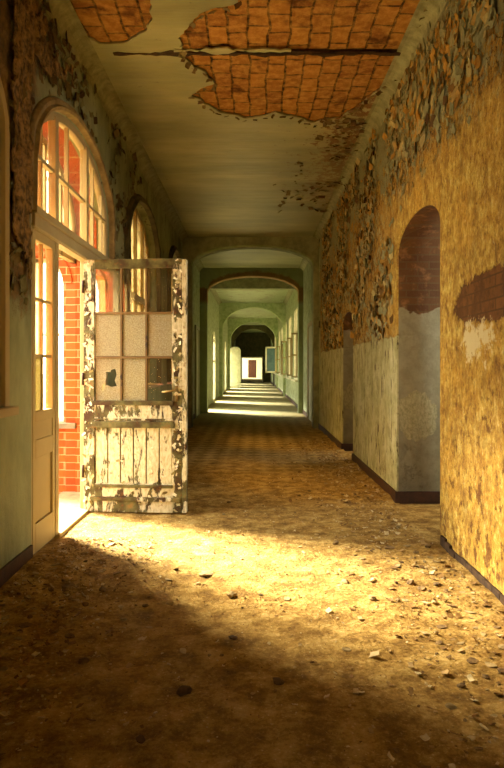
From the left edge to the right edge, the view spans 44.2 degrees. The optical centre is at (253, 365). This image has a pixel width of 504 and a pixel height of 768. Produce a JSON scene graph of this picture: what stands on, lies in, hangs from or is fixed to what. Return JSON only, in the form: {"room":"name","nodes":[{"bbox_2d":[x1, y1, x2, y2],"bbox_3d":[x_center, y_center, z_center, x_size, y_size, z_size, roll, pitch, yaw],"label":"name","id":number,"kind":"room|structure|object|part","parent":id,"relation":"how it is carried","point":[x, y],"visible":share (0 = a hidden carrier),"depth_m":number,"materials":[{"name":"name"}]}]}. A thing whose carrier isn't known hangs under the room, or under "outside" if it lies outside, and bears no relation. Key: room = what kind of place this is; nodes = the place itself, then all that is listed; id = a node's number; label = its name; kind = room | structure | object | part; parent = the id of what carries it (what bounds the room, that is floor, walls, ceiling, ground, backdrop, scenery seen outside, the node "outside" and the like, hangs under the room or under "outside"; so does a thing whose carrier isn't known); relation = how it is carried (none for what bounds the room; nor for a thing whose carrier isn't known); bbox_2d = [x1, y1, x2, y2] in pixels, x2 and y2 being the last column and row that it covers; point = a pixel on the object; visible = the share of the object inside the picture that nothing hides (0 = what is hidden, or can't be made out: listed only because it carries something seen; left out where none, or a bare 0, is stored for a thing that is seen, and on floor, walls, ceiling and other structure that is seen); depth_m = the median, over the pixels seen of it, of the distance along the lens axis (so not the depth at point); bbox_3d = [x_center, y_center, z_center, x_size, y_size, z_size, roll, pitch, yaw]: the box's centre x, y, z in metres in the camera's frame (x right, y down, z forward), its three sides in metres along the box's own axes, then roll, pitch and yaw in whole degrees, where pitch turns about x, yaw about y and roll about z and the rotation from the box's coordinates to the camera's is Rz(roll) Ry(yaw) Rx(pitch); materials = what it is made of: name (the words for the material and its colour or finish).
{"room":"abandoned building corridor","nodes":[
{"label":"abandoned building corridor","id":0,"kind":"room"},
{"bbox_2d":[35,374,79,553],"bbox_3d":[-30.840,1.594,40.000,58.320,0.312,160.000,0,0,0],"label":"ground","id":1,"kind":"structure","parent":0,"point":[68,501],"depth_m":6.83,"materials":[{"name":"beige concrete"}]},
{"bbox_2d":[36,177,96,493],"bbox_3d":[-2.425,-1.250,7.225,1.250,5.800,0.390,0,0,0],"label":"wall","id":2,"kind":"structure","parent":0,"point":[64,271],"depth_m":7.08,"materials":[{"name":"orange brick"}]},
{"bbox_3d":[-2.475,0.680,7.075,0.890,0.060,0.090,0,0,0],"label":"window sill","id":3,"kind":"part","parent":2,"relation":"part of","materials":[{"name":"grey stone"}]},
{"bbox_2d":[0,0,235,568],"bbox_3d":[-1.868,-0.900,26.000,0.583,5.100,64.000,0,0,0],"label":"wall","id":4,"kind":"structure","parent":0,"point":[37,63],"depth_m":4.67,"materials":[{"name":"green paint"}]},
{"bbox_2d":[0,77,18,417],"bbox_3d":[-1.695,-0.955,2.875,0.210,2.570,2.650,0,0,0],"label":"window","id":5,"kind":"structure","parent":4,"relation":"in","point":[6,410],"depth_m":4.09,"materials":[{"name":"beige paint"}]},
{"bbox_3d":[-1.690,-0.985,2.880,0.100,2.510,2.560,0,0,0],"label":"frame","id":6,"kind":"part","parent":5,"relation":"part of","materials":[{"name":"beige paint"}]},
{"bbox_2d":[30,97,115,554],"bbox_3d":[-1.838,-0.440,5.860,0.503,3.820,2.700,0,0,0],"label":"door frame","id":7,"kind":"structure","parent":4,"relation":"in","point":[49,233],"depth_m":5.20,"materials":[{"name":"beige paint"}]},
{"bbox_3d":[-1.700,0.130,4.839,0.004,0.440,0.188,0,0,0],"label":"glass pane","id":8,"kind":"part","parent":7,"relation":"part of","materials":[{"name":"glass"}]},
{"bbox_3d":[-1.702,0.960,4.945,0.025,0.520,0.410,0,0,0],"label":"panel","id":9,"kind":"part","parent":7,"relation":"part of","materials":[{"name":"beige paint"}]},
{"bbox_3d":[-1.695,-0.327,5.240,0.070,3.554,0.080,0,0,0],"label":"post","id":10,"kind":"part","parent":7,"relation":"part of","materials":[{"name":"beige paint"}]},
{"bbox_3d":[-2.060,-1.695,5.860,0.060,1.050,2.440,0,0,0],"label":"storm frame","id":11,"kind":"part","parent":7,"relation":"part of","materials":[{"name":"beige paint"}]},
{"bbox_3d":[-1.625,-1.750,5.860,0.077,1.200,2.700,0,0,0],"label":"hood moulding","id":12,"kind":"part","parent":7,"relation":"part of","materials":[{"name":"paint"}]},
{"bbox_3d":[-1.695,-0.363,6.200,0.070,3.627,0.080,0,0,0],"label":"post","id":13,"kind":"part","parent":7,"relation":"part of","materials":[{"name":"beige paint"}]},
{"bbox_2d":[81,258,187,512],"bbox_3d":[-1.183,0.193,6.069,1.055,2.485,0.118,0,0,4],"label":"door","id":14,"kind":"structure","parent":7,"relation":"attached to","point":[135,454],"depth_m":6.09,"materials":[{"name":"paint"}]},
{"bbox_3d":[-1.434,-0.302,6.120,0.261,0.434,0.004,0,0,5],"label":"frosted pane","id":15,"kind":"part","parent":14,"relation":"part of","materials":[{"name":"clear glass"}]},
{"bbox_3d":[-1.434,0.129,6.120,0.261,0.429,0.004,0,0,5],"label":"frosted pane","id":16,"kind":"part","parent":14,"relation":"part of","materials":[{"name":"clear glass"}]},
{"bbox_3d":[-1.184,0.884,6.115,0.786,0.586,0.006,0,0,5],"label":"panel","id":17,"kind":"part","parent":14,"relation":"part of","materials":[{"name":"white paint"}]},
{"bbox_3d":[-1.191,1.304,6.069,0.946,0.040,0.022,0,0,5],"label":"moulding","id":18,"kind":"part","parent":14,"relation":"part of","materials":[{"name":"paint"}]},
{"bbox_3d":[-1.188,0.362,6.071,0.807,0.045,0.018,0,0,5],"label":"moulding","id":19,"kind":"part","parent":14,"relation":"part of","materials":[{"name":"green paint"}]},
{"bbox_3d":[-1.185,-1.004,6.100,0.778,0.091,0.045,0,0,5],"label":"rail","id":20,"kind":"part","parent":14,"relation":"part of","materials":[{"name":"green paint"}]},
{"bbox_3d":[-1.185,1.177,6.070,0.792,0.030,0.020,0,0,5],"label":"moulding","id":21,"kind":"part","parent":14,"relation":"part of","materials":[{"name":"green paint"}]},
{"bbox_3d":[-1.186,0.574,6.069,0.822,0.066,0.022,0,0,5],"label":"moulding","id":22,"kind":"part","parent":14,"relation":"part of","materials":[{"name":"green paint"}]},
{"bbox_3d":[-1.185,0.475,6.100,0.778,0.263,0.045,0,0,5],"label":"lock rail","id":23,"kind":"part","parent":14,"relation":"part of","materials":[{"name":"paint"}]},
{"bbox_3d":[-1.185,1.296,6.100,0.778,0.278,0.045,0,0,5],"label":"rail","id":24,"kind":"part","parent":14,"relation":"part of","materials":[{"name":"white paint"}]},
{"bbox_3d":[-1.185,0.526,6.074,0.792,0.020,0.012,0,0,5],"label":"moulding","id":25,"kind":"part","parent":14,"relation":"part of","materials":[{"name":"paint"}]},
{"bbox_3d":[-1.181,-0.302,6.100,0.256,0.434,0.004,0,0,5],"label":"frosted pane","id":26,"kind":"part","parent":14,"relation":"part of","materials":[{"name":"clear glass"}]},
{"bbox_3d":[-1.181,0.129,6.100,0.256,0.429,0.004,0,0,5],"label":"frosted pane","id":27,"kind":"part","parent":14,"relation":"part of","materials":[{"name":"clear glass"}]},
{"bbox_3d":[-0.929,-0.302,6.080,0.256,0.434,0.004,0,0,5],"label":"frosted pane","id":28,"kind":"part","parent":14,"relation":"part of","materials":[{"name":"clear glass"}]},
{"bbox_3d":[-0.820,0.243,6.014,0.143,0.040,0.057,0,0,5],"label":"handle","id":29,"kind":"part","parent":14,"relation":"part of","materials":[{"name":"gold metal"}]},
{"bbox_3d":[-0.757,0.253,6.040,0.031,0.192,0.006,0,0,5],"label":"lock plate","id":30,"kind":"part","parent":14,"relation":"part of","materials":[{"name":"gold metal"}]},
{"bbox_2d":[0,409,200,587],"bbox_3d":[-1.649,1.387,6.750,0.022,0.125,25.300,0,0,0],"label":"baseboard","id":31,"kind":"structure","parent":4,"relation":"attached to","point":[7,571],"depth_m":4.26,"materials":[{"name":"brown wood"}]},
{"bbox_2d":[45,0,229,320],"bbox_3d":[-1.590,-2.920,26.000,0.160,0.160,63.800,0,0,0],"label":"cove","id":32,"kind":"object","parent":4,"relation":"attached to","point":[64,12],"visible":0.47,"depth_m":6.83,"materials":[{"name":"paint"}]},
{"bbox_2d":[124,194,160,388],"bbox_3d":[-1.717,-1.075,9.300,0.286,2.850,2.740,0,0,0],"label":"window","id":33,"kind":"structure","parent":4,"relation":"in","point":[135,242],"depth_m":9.57,"materials":[{"name":"beige paint"}]},
{"bbox_3d":[-1.800,-1.025,9.300,0.004,2.590,2.380,0,0,0],"label":"glass","id":34,"kind":"part","parent":33,"relation":"part of","materials":[{"name":"glass"}]},
{"bbox_3d":[-1.800,-1.040,9.300,0.060,2.680,2.500,0,0,0],"label":"frame","id":35,"kind":"part","parent":33,"relation":"part of","materials":[{"name":"beige paint"}]},
{"bbox_2d":[167,245,180,383],"bbox_3d":[-1.717,-1.075,12.975,0.287,2.850,2.290,0,0,0],"label":"window","id":36,"kind":"structure","parent":4,"relation":"in","point":[173,249],"depth_m":11.90,"materials":[{"name":"beige paint"}]},
{"bbox_2d":[195,325,199,417],"bbox_3d":[-1.635,0.150,17.850,0.050,2.600,1.100,0,0,0],"label":"door","id":37,"kind":"structure","parent":4,"relation":"in","point":[197,328],"depth_m":17.83,"materials":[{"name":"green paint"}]},
{"bbox_2d":[212,332,215,402],"bbox_3d":[-1.690,0.025,25.400,0.140,2.850,1.600,0,0,0],"label":"window","id":38,"kind":"structure","parent":4,"relation":"in","point":[213,334],"depth_m":25.41,"materials":[{"name":"white glass"}]},
{"bbox_2d":[224,341,225,391],"bbox_3d":[-1.690,0.025,35.400,0.140,2.850,1.600,0,0,0],"label":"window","id":39,"kind":"structure","parent":4,"relation":"in","point":[225,341],"depth_m":35.24,"materials":[{"name":"white glass"}]},
{"bbox_2d":[230,347,240,387],"bbox_3d":[-1.270,0.080,40.992,0.780,2.700,0.075,0,0,0],"label":"door","id":40,"kind":"structure","parent":4,"relation":"in","point":[235,352],"depth_m":40.95,"materials":[{"name":"grey paint"}]},
{"bbox_3d":[-1.270,0.275,40.963,0.540,2.050,0.016,0,0,0],"label":"panel","id":41,"kind":"part","parent":40,"relation":"part of","materials":[{"name":"yellow paint"}]},
{"bbox_2d":[70,0,426,332],"bbox_3d":[-0.075,-3.119,26.000,4.170,0.362,64.000,0,0,0],"label":"ceiling","id":42,"kind":"structure","parent":0,"point":[249,115],"depth_m":6.97,"materials":[{"name":"paint"}]},
{"bbox_2d":[0,378,503,767],"bbox_3d":[1.670,1.553,37.000,7.660,0.294,86.000,0,0,0],"label":"floor","id":43,"kind":"structure","parent":0,"point":[245,429],"depth_m":3.40,"materials":[{"name":"tile"}]},
{"bbox_2d":[0,666,8,671],"bbox_3d":[-1.199,1.440,2.938,0.052,0.014,0.047,0,0,10],"label":"flake","id":44,"kind":"object","parent":43,"relation":"on","point":[3,668],"visible":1,"depth_m":2.94,"materials":[{"name":"brown paint"}]},
{"bbox_2d":[19,622,32,627],"bbox_3d":[-1.276,1.445,3.452,0.063,0.016,0.061,0,0,16],"label":"flake","id":45,"kind":"object","parent":43,"relation":"on","point":[26,624],"visible":1,"depth_m":3.45,"materials":[{"name":"brown paint"}]},
{"bbox_2d":[65,633,74,638],"bbox_3d":[-0.984,1.440,3.312,0.060,0.020,0.042,1,1,29],"label":"stone","id":46,"kind":"object","parent":43,"relation":"on","point":[67,635],"visible":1,"depth_m":3.30,"materials":[{"name":"brown stone"}]},
{"bbox_2d":[78,657,89,663],"bbox_3d":[-0.836,1.447,3.046,0.055,0.032,0.036,0,0,-36],"label":"stone","id":47,"kind":"object","parent":43,"relation":"on","point":[83,660],"visible":1,"depth_m":3.03,"materials":[{"name":"brown stone"}]},
{"bbox_2d":[99,586,105,591],"bbox_3d":[-0.976,1.440,3.996,0.046,0.031,0.062,0,0,-3],"label":"stone","id":48,"kind":"object","parent":43,"relation":"on","point":[102,589],"visible":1,"depth_m":3.98,"materials":[{"name":"brown stone"}]},
{"bbox_2d":[136,735,145,743],"bbox_3d":[-0.442,1.446,2.403,0.037,0.020,0.051,-1,2,-26],"label":"clod","id":49,"kind":"object","parent":43,"relation":"on","point":[140,738],"visible":1,"depth_m":2.39,"materials":[{"name":"brown soil"}]},
{"bbox_2d":[176,685,191,695],"bbox_3d":[-0.314,1.441,2.744,0.060,0.048,0.056,0,0,28],"label":"clod","id":50,"kind":"object","parent":43,"relation":"on","point":[183,690],"visible":1,"depth_m":2.73,"materials":[{"name":"brown soil"}]},
{"bbox_2d":[199,570,212,576],"bbox_3d":[-0.330,1.442,4.306,0.112,0.037,0.102,0,0,-40],"label":"flake","id":51,"kind":"object","parent":43,"relation":"on","point":[207,573],"visible":0.99,"depth_m":4.28,"materials":[{"name":"beige paint"}]},
{"bbox_2d":[227,591,236,597],"bbox_3d":[-0.143,1.440,3.907,0.050,0.039,0.065,0,0,29],"label":"stone","id":52,"kind":"object","parent":43,"relation":"on","point":[231,594],"visible":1,"depth_m":3.89,"materials":[{"name":"stone"}]},
{"bbox_2d":[228,635,237,639],"bbox_3d":[-0.111,1.438,3.282,0.050,0.021,0.040,0,0,21],"label":"clod","id":53,"kind":"object","parent":43,"relation":"on","point":[232,637],"visible":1,"depth_m":3.27,"materials":[{"name":"brown soil"}]},
{"bbox_2d":[183,237,318,427],"bbox_3d":[-0.075,-0.775,14.635,3.170,4.450,0.530,0,0,0],"label":"arch","id":54,"kind":"object","parent":43,"relation":"on","point":[195,249],"visible":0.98,"depth_m":14.40,"materials":[{"name":"green paint"}]},
{"bbox_2d":[200,268,302,412],"bbox_3d":[-0.075,-0.775,19.225,3.170,4.450,0.450,0,0,0],"label":"arch","id":55,"kind":"object","parent":43,"relation":"on","point":[209,277],"visible":0.97,"depth_m":19.00,"materials":[{"name":"green paint"}]},
{"bbox_2d":[0,440,503,767],"bbox_3d":[-0.065,1.428,7.038,3.099,0.069,9.924,0,0,0],"label":"rubble","id":56,"kind":"object","parent":43,"relation":"on","point":[22,681],"visible":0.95,"depth_m":3.81,"materials":[{"name":"beige stone"}]},
{"bbox_2d":[219,303,285,395],"bbox_3d":[-0.075,-0.775,29.750,3.170,4.450,0.500,0,0,0],"label":"arch","id":57,"kind":"object","parent":43,"relation":"on","point":[225,309],"visible":0.95,"depth_m":29.50,"materials":[{"name":"green paint"}]},
{"bbox_2d":[228,318,277,388],"bbox_3d":[-0.075,-0.775,39.250,3.170,4.450,0.500,0,0,0],"label":"arch","id":58,"kind":"object","parent":43,"relation":"on","point":[233,323],"visible":0.95,"depth_m":39.00,"materials":[{"name":"green paint"}]},
{"bbox_2d":[273,677,284,684],"bbox_3d":[0.110,1.441,2.836,0.045,0.021,0.064,0,0,-23],"label":"clod","id":59,"kind":"object","parent":43,"relation":"on","point":[278,681],"visible":1,"depth_m":2.82,"materials":[{"name":"brown soil"}]},
{"bbox_2d":[342,647,350,651],"bbox_3d":[0.473,1.451,3.172,0.046,0.014,0.043,0,0,28],"label":"flake","id":60,"kind":"object","parent":43,"relation":"on","point":[346,649],"visible":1,"depth_m":3.17,"materials":[{"name":"beige paint"}]},
{"bbox_2d":[369,595,375,599],"bbox_3d":[0.731,1.431,3.828,0.047,0.029,0.052,0,0,8],"label":"stone","id":61,"kind":"object","parent":43,"relation":"on","point":[371,597],"visible":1,"depth_m":3.81,"materials":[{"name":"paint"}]},
{"bbox_2d":[384,545,394,548],"bbox_3d":[1.082,1.446,4.941,0.067,0.022,0.071,0,0,-32],"label":"flake","id":62,"kind":"object","parent":43,"relation":"on","point":[385,546],"visible":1,"depth_m":4.93,"materials":[{"name":"brown paint"}]},
{"bbox_2d":[407,580,414,584],"bbox_3d":[1.040,1.440,4.125,0.052,0.032,0.042,0,0,32],"label":"stone","id":63,"kind":"object","parent":43,"relation":"on","point":[409,582],"visible":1,"depth_m":4.11,"materials":[{"name":"beige stone"}]},
{"bbox_2d":[417,586,424,590],"bbox_3d":[1.092,1.452,4.052,0.064,0.015,0.061,0,0,-44],"label":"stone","id":64,"kind":"object","parent":43,"relation":"on","point":[422,588],"visible":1,"depth_m":4.04,"materials":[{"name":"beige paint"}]},
{"bbox_2d":[436,624,446,628],"bbox_3d":[1.041,1.448,3.443,0.057,0.008,0.053,0,0,6],"label":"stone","id":65,"kind":"object","parent":43,"relation":"on","point":[440,626],"visible":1,"depth_m":3.44,"materials":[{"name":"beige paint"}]},
{"bbox_2d":[445,703,456,709],"bbox_3d":[0.831,1.442,2.630,0.040,0.016,0.045,0,0,-19],"label":"stone","id":66,"kind":"object","parent":43,"relation":"on","point":[451,706],"visible":1,"depth_m":2.62,"materials":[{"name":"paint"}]},
{"bbox_2d":[457,682,465,687],"bbox_3d":[0.940,1.447,2.811,0.040,0.023,0.033,0,0,1],"label":"stone","id":67,"kind":"object","parent":43,"relation":"on","point":[460,685],"visible":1,"depth_m":2.80,"materials":[{"name":"beige stone"}]},
{"bbox_2d":[466,657,478,663],"bbox_3d":[1.070,1.442,3.034,0.059,0.011,0.054,0,0,-16],"label":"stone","id":68,"kind":"object","parent":43,"relation":"on","point":[471,660],"visible":1,"depth_m":3.03,"materials":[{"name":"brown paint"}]},
{"bbox_2d":[485,662,496,667],"bbox_3d":[1.145,1.443,2.995,0.050,0.015,0.054,0,0,5],"label":"flake","id":69,"kind":"object","parent":43,"relation":"on","point":[489,664],"visible":1,"depth_m":2.99,"materials":[{"name":"beige paint"}]},
{"bbox_2d":[497,667,503,673],"bbox_3d":[1.180,1.437,2.922,0.065,0.026,0.048,0,0,24],"label":"stone","id":70,"kind":"object","parent":43,"relation":"on","point":[501,669],"visible":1,"depth_m":2.91,"materials":[{"name":"beige stone"}]},
{"bbox_2d":[498,644,503,649],"bbox_3d":[1.279,1.437,3.167,0.060,0.016,0.057,0,0,26],"label":"flake","id":71,"kind":"object","parent":43,"relation":"on","point":[500,646],"visible":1,"depth_m":3.16,"materials":[{"name":"beige paint"}]},
{"bbox_2d":[242,358,261,377],"bbox_3d":[0.000,-0.450,67.200,10.000,3.800,21.600,0,0,0],"label":"wall","id":72,"kind":"structure","parent":0,"point":[251,367],"depth_m":75.85,"materials":[{"name":"white paint"}]},
{"bbox_3d":[0.000,-0.050,77.500,3.000,3.000,0.200,0,0,0],"label":"panel","id":73,"kind":"part","parent":72,"relation":"part of","materials":[{"name":"brown wood"}]},
{"bbox_2d":[231,325,274,385],"bbox_3d":[-0.075,-0.775,45.750,3.170,4.450,0.500,0,0,0],"label":"arch","id":74,"kind":"object","parent":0,"point":[242,328],"visible":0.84,"depth_m":45.51,"materials":[{"name":"paint"}]},
{"bbox_2d":[210,278,295,289],"bbox_3d":[-0.075,-2.765,20.475,3.170,0.470,0.350,0,0,0],"label":"beam","id":75,"kind":"structure","parent":0,"point":[241,283],"depth_m":20.30,"materials":[{"name":"green paint"}]},
{"bbox_2d":[236,333,270,381],"bbox_3d":[0.000,-1.000,56.165,4.400,4.900,0.470,0,0,0],"label":"wall","id":76,"kind":"structure","parent":0,"point":[251,345],"depth_m":56.00,"materials":[{"name":"paint"}]},
{"bbox_2d":[271,0,503,594],"bbox_3d":[1.731,-0.900,26.000,0.558,5.100,64.000,0,0,0],"label":"wall","id":77,"kind":"structure","parent":0,"point":[411,252],"depth_m":5.59,"materials":[{"name":"beige paint"}]},
{"bbox_2d":[276,331,279,375],"bbox_3d":[1.465,-0.750,36.800,0.390,2.600,2.100,0,0,0],"label":"window","id":78,"kind":"structure","parent":77,"relation":"in","point":[279,331],"depth_m":35.86,"materials":[{"name":"white paint"}]},
{"bbox_2d":[280,327,282,376],"bbox_3d":[1.525,-0.750,33.200,0.270,2.600,2.100,0,0,0],"label":"window","id":79,"kind":"structure","parent":77,"relation":"in","point":[282,327],"depth_m":32.41,"materials":[{"name":"white paint"}]},
{"bbox_2d":[281,322,286,377],"bbox_3d":[1.455,-0.750,29.600,0.410,2.600,2.100,0,0,0],"label":"window","id":80,"kind":"structure","parent":77,"relation":"in","point":[286,322],"depth_m":28.66,"materials":[{"name":"white paint"}]},
{"bbox_2d":[286,316,291,379],"bbox_3d":[1.505,-0.750,26.000,0.310,2.600,2.100,0,0,0],"label":"window","id":81,"kind":"structure","parent":77,"relation":"in","point":[289,337],"depth_m":25.06,"materials":[{"name":"white paint"}]},
{"bbox_3d":[1.550,-0.775,26.000,0.120,2.550,2.000,0,0,0],"label":"frame","id":82,"kind":"part","parent":81,"relation":"part of","materials":[{"name":"white paint"}]},
{"bbox_2d":[291,307,297,381],"bbox_3d":[1.475,-0.750,22.400,0.370,2.600,2.100,0,0,0],"label":"window","id":83,"kind":"structure","parent":77,"relation":"in","point":[295,334],"depth_m":21.46,"materials":[{"name":"white paint"}]},
{"bbox_3d":[1.550,-0.775,22.400,0.120,2.550,2.000,0,0,0],"label":"frame","id":84,"kind":"part","parent":83,"relation":"part of","materials":[{"name":"white paint"}]},
{"bbox_3d":[1.562,-0.775,22.400,0.004,2.450,1.880,0,0,0],"label":"pane","id":85,"kind":"part","parent":83,"relation":"part of","materials":[{"name":"clear glass"}]},
{"bbox_2d":[307,321,311,421],"bbox_3d":[1.485,0.150,16.300,0.050,2.600,1.400,0,0,0],"label":"door","id":86,"kind":"structure","parent":77,"relation":"in","point":[309,325],"depth_m":16.59,"materials":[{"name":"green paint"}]},
{"bbox_2d":[276,0,447,319],"bbox_3d":[1.440,-2.920,26.000,0.160,0.160,63.800,0,0,0],"label":"cove","id":87,"kind":"object","parent":77,"relation":"attached to","point":[413,36],"visible":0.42,"depth_m":6.71,"materials":[{"name":"paint"}]},
{"bbox_2d":[270,381,503,604],"bbox_3d":[1.749,1.387,29.000,0.529,0.125,56.000,0,0,0],"label":"baseboard","id":88,"kind":"structure","parent":77,"relation":"attached to","point":[402,497],"depth_m":6.53,"materials":[{"name":"brown wood"}]},
{"bbox_3d":[1.750,1.387,10.590,0.520,0.125,0.024,0,0,0],"label":"jamb baseboard","id":89,"kind":"part","parent":88,"relation":"part of","materials":[{"name":"brown wood"}]},
{"bbox_3d":[1.750,1.387,6.540,0.520,0.125,0.024,0,0,0],"label":"jamb baseboard","id":90,"kind":"part","parent":88,"relation":"part of","materials":[{"name":"brown wood"}]},
{"bbox_3d":[1.495,-0.750,40.400,0.330,2.600,2.100,0,0,0],"label":"window","id":91,"kind":"structure","parent":77,"relation":"in","visible":0},
{"bbox_2d":[265,347,275,372],"bbox_3d":[1.130,-0.410,41.000,0.760,1.720,0.060,0,0,0],"label":"window","id":92,"kind":"structure","parent":91,"relation":"attached to","point":[269,351],"depth_m":40.99,"materials":[{"name":"teal glass"}]},
{"bbox_3d":[1.130,-0.410,41.000,0.580,1.540,0.012,0,0,0],"label":"pane","id":93,"kind":"part","parent":92,"relation":"part of","materials":[{"name":"teal glass"}]}
]}

